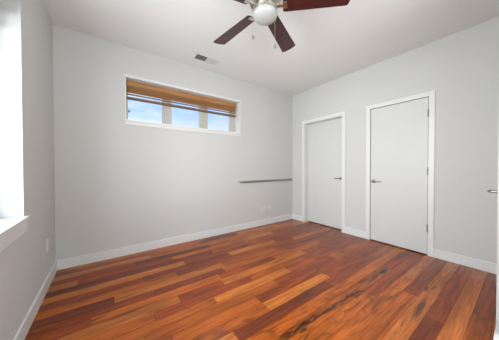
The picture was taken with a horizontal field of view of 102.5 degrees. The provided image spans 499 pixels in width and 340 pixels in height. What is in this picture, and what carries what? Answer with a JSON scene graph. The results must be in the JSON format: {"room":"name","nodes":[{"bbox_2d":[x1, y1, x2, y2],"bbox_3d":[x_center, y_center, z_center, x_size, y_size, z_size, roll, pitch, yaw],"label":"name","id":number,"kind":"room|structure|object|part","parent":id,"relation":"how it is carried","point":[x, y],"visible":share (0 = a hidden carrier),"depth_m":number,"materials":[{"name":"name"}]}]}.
{"room":"empty bedroom","nodes":[
{"label":"empty bedroom","id":0,"kind":"room"},
{"bbox_2d":[0,0,55,339],"bbox_3d":[-0.610,-0.217,-0.112,0.200,2.700,5.533,-1,1,-36],"label":"wall","id":1,"kind":"structure","parent":0,"point":[25,264],"depth_m":1.57,"materials":[{"name":"white paint"}]},
{"bbox_2d":[0,0,29,251],"bbox_3d":[-1.175,-0.375,0.698,0.214,1.607,1.580,-1,1,-36],"label":"window","id":2,"kind":"structure","parent":1,"relation":"in","point":[13,222],"depth_m":1.32,"materials":[{"name":"white paint"}]},
{"bbox_3d":[-1.152,0.377,0.722,0.162,0.103,1.580,-1,1,-36],"label":"sill","id":3,"kind":"part","parent":2,"relation":"part of","materials":[{"name":"white paint"}]},
{"bbox_2d":[13,261,56,339],"bbox_3d":[-0.516,1.078,-0.040,0.014,0.108,5.519,-1,1,-36],"label":"baseboard","id":4,"kind":"structure","parent":1,"relation":"attached to","point":[26,324],"depth_m":1.52,"materials":[{"name":"white paint"}]},
{"bbox_2d":[46,238,48,251],"bbox_3d":[-1.919,0.711,1.905,0.009,0.114,0.070,-1,1,-36],"label":"power outlet","id":5,"kind":"object","parent":1,"relation":"attached to","point":[47,240],"visible":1,"depth_m":1.89,"materials":[{"name":"grey plastic"}]},
{"bbox_2d":[52,24,292,259],"bbox_3d":[-0.680,-0.260,3.366,4.143,2.700,0.200,-1,1,-36],"label":"wall","id":6,"kind":"structure","parent":0,"point":[118,184],"depth_m":2.71,"materials":[{"name":"white paint"}]},
{"bbox_2d":[56,214,292,269],"bbox_3d":[-0.591,1.037,3.312,3.803,0.108,0.014,-1,1,-36],"label":"baseboard","id":7,"kind":"structure","parent":6,"relation":"attached to","point":[104,255],"depth_m":2.79,"materials":[{"name":"white paint"}]},
{"bbox_2d":[124,74,240,136],"bbox_3d":[-0.933,-0.918,3.159,1.786,0.642,0.214,-1,1,-36],"label":"window","id":8,"kind":"structure","parent":6,"relation":"in","point":[234,123],"depth_m":3.05,"materials":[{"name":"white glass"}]},
{"bbox_2d":[126,80,235,116],"bbox_3d":[-0.956,-1.082,3.174,1.703,0.241,0.064,-1,1,-36],"label":"blind","id":9,"kind":"object","parent":8,"relation":"attached to","point":[132,89],"visible":1,"depth_m":3.04,"materials":[{"name":"brown wood"}]},
{"bbox_3d":[-0.957,-0.975,3.177,1.697,0.027,0.052,-1,1,-36],"label":"rail","id":10,"kind":"part","parent":9,"relation":"part of","materials":[{"name":"brown wood"}]},
{"bbox_3d":[-0.914,-0.629,3.137,1.786,0.066,0.152,-1,1,-36],"label":"sill","id":11,"kind":"part","parent":8,"relation":"part of","materials":[{"name":"white paint"}]},
{"bbox_2d":[239,178,292,182],"bbox_3d":[0.378,0.210,3.975,1.361,0.048,0.052,-1,1,-36],"label":"wall rail","id":12,"kind":"object","parent":6,"relation":"attached to","point":[290,178],"visible":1,"depth_m":3.87,"materials":[{"name":"grey metal"}]},
{"bbox_2d":[24,219,496,339],"bbox_3d":[0.990,1.155,1.113,4.203,0.080,5.833,-1,1,-36],"label":"floor","id":13,"kind":"structure","parent":0,"point":[291,279],"depth_m":1.77,"materials":[{"name":"brown wood"}]},
{"bbox_2d":[44,0,498,95],"bbox_3d":[0.984,-1.660,1.078,4.203,0.150,5.833,-1,1,-36],"label":"ceiling","id":14,"kind":"structure","parent":0,"point":[332,43],"depth_m":2.29,"materials":[{"name":"white paint"}]},
{"bbox_2d":[193,53,219,64],"bbox_3d":[-0.626,-1.599,2.896,0.344,0.010,0.162,-1,1,-36],"label":"ceiling vent","id":15,"kind":"object","parent":14,"relation":"in","point":[200,57],"visible":1,"depth_m":2.89,"materials":[{"name":"white metal"}]},
{"bbox_2d":[213,0,349,51],"bbox_3d":[0.092,-1.281,1.596,1.232,0.618,1.227,-1,1,-36],"label":"ceiling fan","id":16,"kind":"object","parent":14,"relation":"hanging from","point":[264,11],"visible":1,"depth_m":1.58,"materials":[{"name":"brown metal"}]},
{"bbox_3d":[-0.147,-1.293,1.870,0.146,0.006,0.503,-20,14,-42],"label":"blade","id":17,"kind":"part","parent":16,"relation":"part of","materials":[{"name":"brown wood"}]},
{"bbox_3d":[0.123,-1.215,1.588,0.193,0.074,0.193,-1,1,-36],"label":"lamp shade","id":18,"kind":"part","parent":16,"relation":"part of","materials":[{"name":"white glass"}]},
{"bbox_3d":[0.309,-1.294,1.931,0.146,0.006,0.503,-16,-7,28],"label":"blade","id":19,"kind":"part","parent":16,"relation":"part of","materials":[{"name":"brown wood"}]},
{"bbox_3d":[0.508,-1.290,1.516,0.503,0.006,0.146,0,-14,10],"label":"blade","id":20,"kind":"part","parent":16,"relation":"part of","materials":[{"name":"brown wood"}]},
{"bbox_2d":[292,17,498,263],"bbox_3d":[1.922,-0.263,3.225,0.200,2.700,3.063,-1,1,-36],"label":"wall","id":21,"kind":"structure","parent":0,"point":[462,67],"depth_m":2.42,"materials":[{"name":"white paint"}]},
{"bbox_2d":[293,214,301,220],"bbox_3d":[1.029,1.022,4.305,0.014,0.108,0.262,-1,1,-36],"label":"baseboard","id":22,"kind":"structure","parent":21,"relation":"attached to","point":[296,217],"depth_m":4.29,"materials":[{"name":"white paint"}]},
{"bbox_2d":[302,111,345,232],"bbox_3d":[1.429,0.035,3.849,0.154,2.090,0.928,-1,1,-36],"label":"door frame","id":23,"kind":"structure","parent":21,"relation":"attached to","point":[343,114],"depth_m":4.07,"materials":[{"name":"white paint"}]},
{"bbox_2d":[308,118,341,228],"bbox_3d":[1.444,0.063,3.862,0.098,2.007,0.795,-1,1,-36],"label":"door","id":24,"kind":"structure","parent":21,"relation":"in","point":[324,138],"depth_m":3.85,"materials":[{"name":"white paint"}]},
{"bbox_2d":[345,227,365,238],"bbox_3d":[1.744,1.032,3.308,0.014,0.108,0.337,-1,1,-36],"label":"baseboard","id":25,"kind":"structure","parent":21,"relation":"attached to","point":[351,231],"depth_m":3.29,"materials":[{"name":"white paint"}]},
{"bbox_2d":[370,97,428,253],"bbox_3d":[2.071,0.073,2.822,0.100,2.009,0.691,-1,1,-36],"label":"door","id":26,"kind":"structure","parent":21,"relation":"in","point":[399,132],"depth_m":2.79,"materials":[{"name":"white paint"}]},
{"bbox_2d":[366,90,434,256],"bbox_3d":[2.076,0.046,2.830,0.016,2.090,0.809,-1,1,-36],"label":"door frame","id":27,"kind":"structure","parent":21,"relation":"attached to","point":[431,120],"depth_m":2.54,"materials":[{"name":"white paint"}]},
{"bbox_2d":[434,249,496,273],"bbox_3d":[2.487,1.044,2.274,0.014,0.108,0.590,-1,1,-36],"label":"baseboard","id":28,"kind":"structure","parent":21,"relation":"attached to","point":[482,265],"depth_m":2.27,"materials":[{"name":"white paint"}]},
{"bbox_3d":[2.222,-0.244,1.595,1.614,2.700,0.183,-1,1,-36],"label":"wall","id":29,"kind":"structure","parent":0,"visible":0},
{"bbox_2d":[487,190,497,192],"bbox_3d":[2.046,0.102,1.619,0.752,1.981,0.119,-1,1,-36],"label":"door handle","id":30,"kind":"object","parent":29,"relation":"in","point":[488,191],"depth_m":1.47,"materials":[{"name":"silver metal"}]},
{"bbox_2d":[493,318,498,339],"bbox_3d":[1.581,1.058,1.261,0.280,0.108,0.040,-1,1,-36],"label":"baseboard","id":31,"kind":"structure","parent":29,"relation":"attached to","point":[496,333],"depth_m":1.24,"materials":[{"name":"white paint"}]},
{"bbox_2d":[496,133,498,322],"bbox_3d":[2.055,0.076,1.607,0.888,2.060,0.026,-1,1,-36],"label":"door frame","id":32,"kind":"structure","parent":29,"relation":"attached to","point":[497,285],"depth_m":1.36,"materials":[{"name":"white paint"}]}
]}

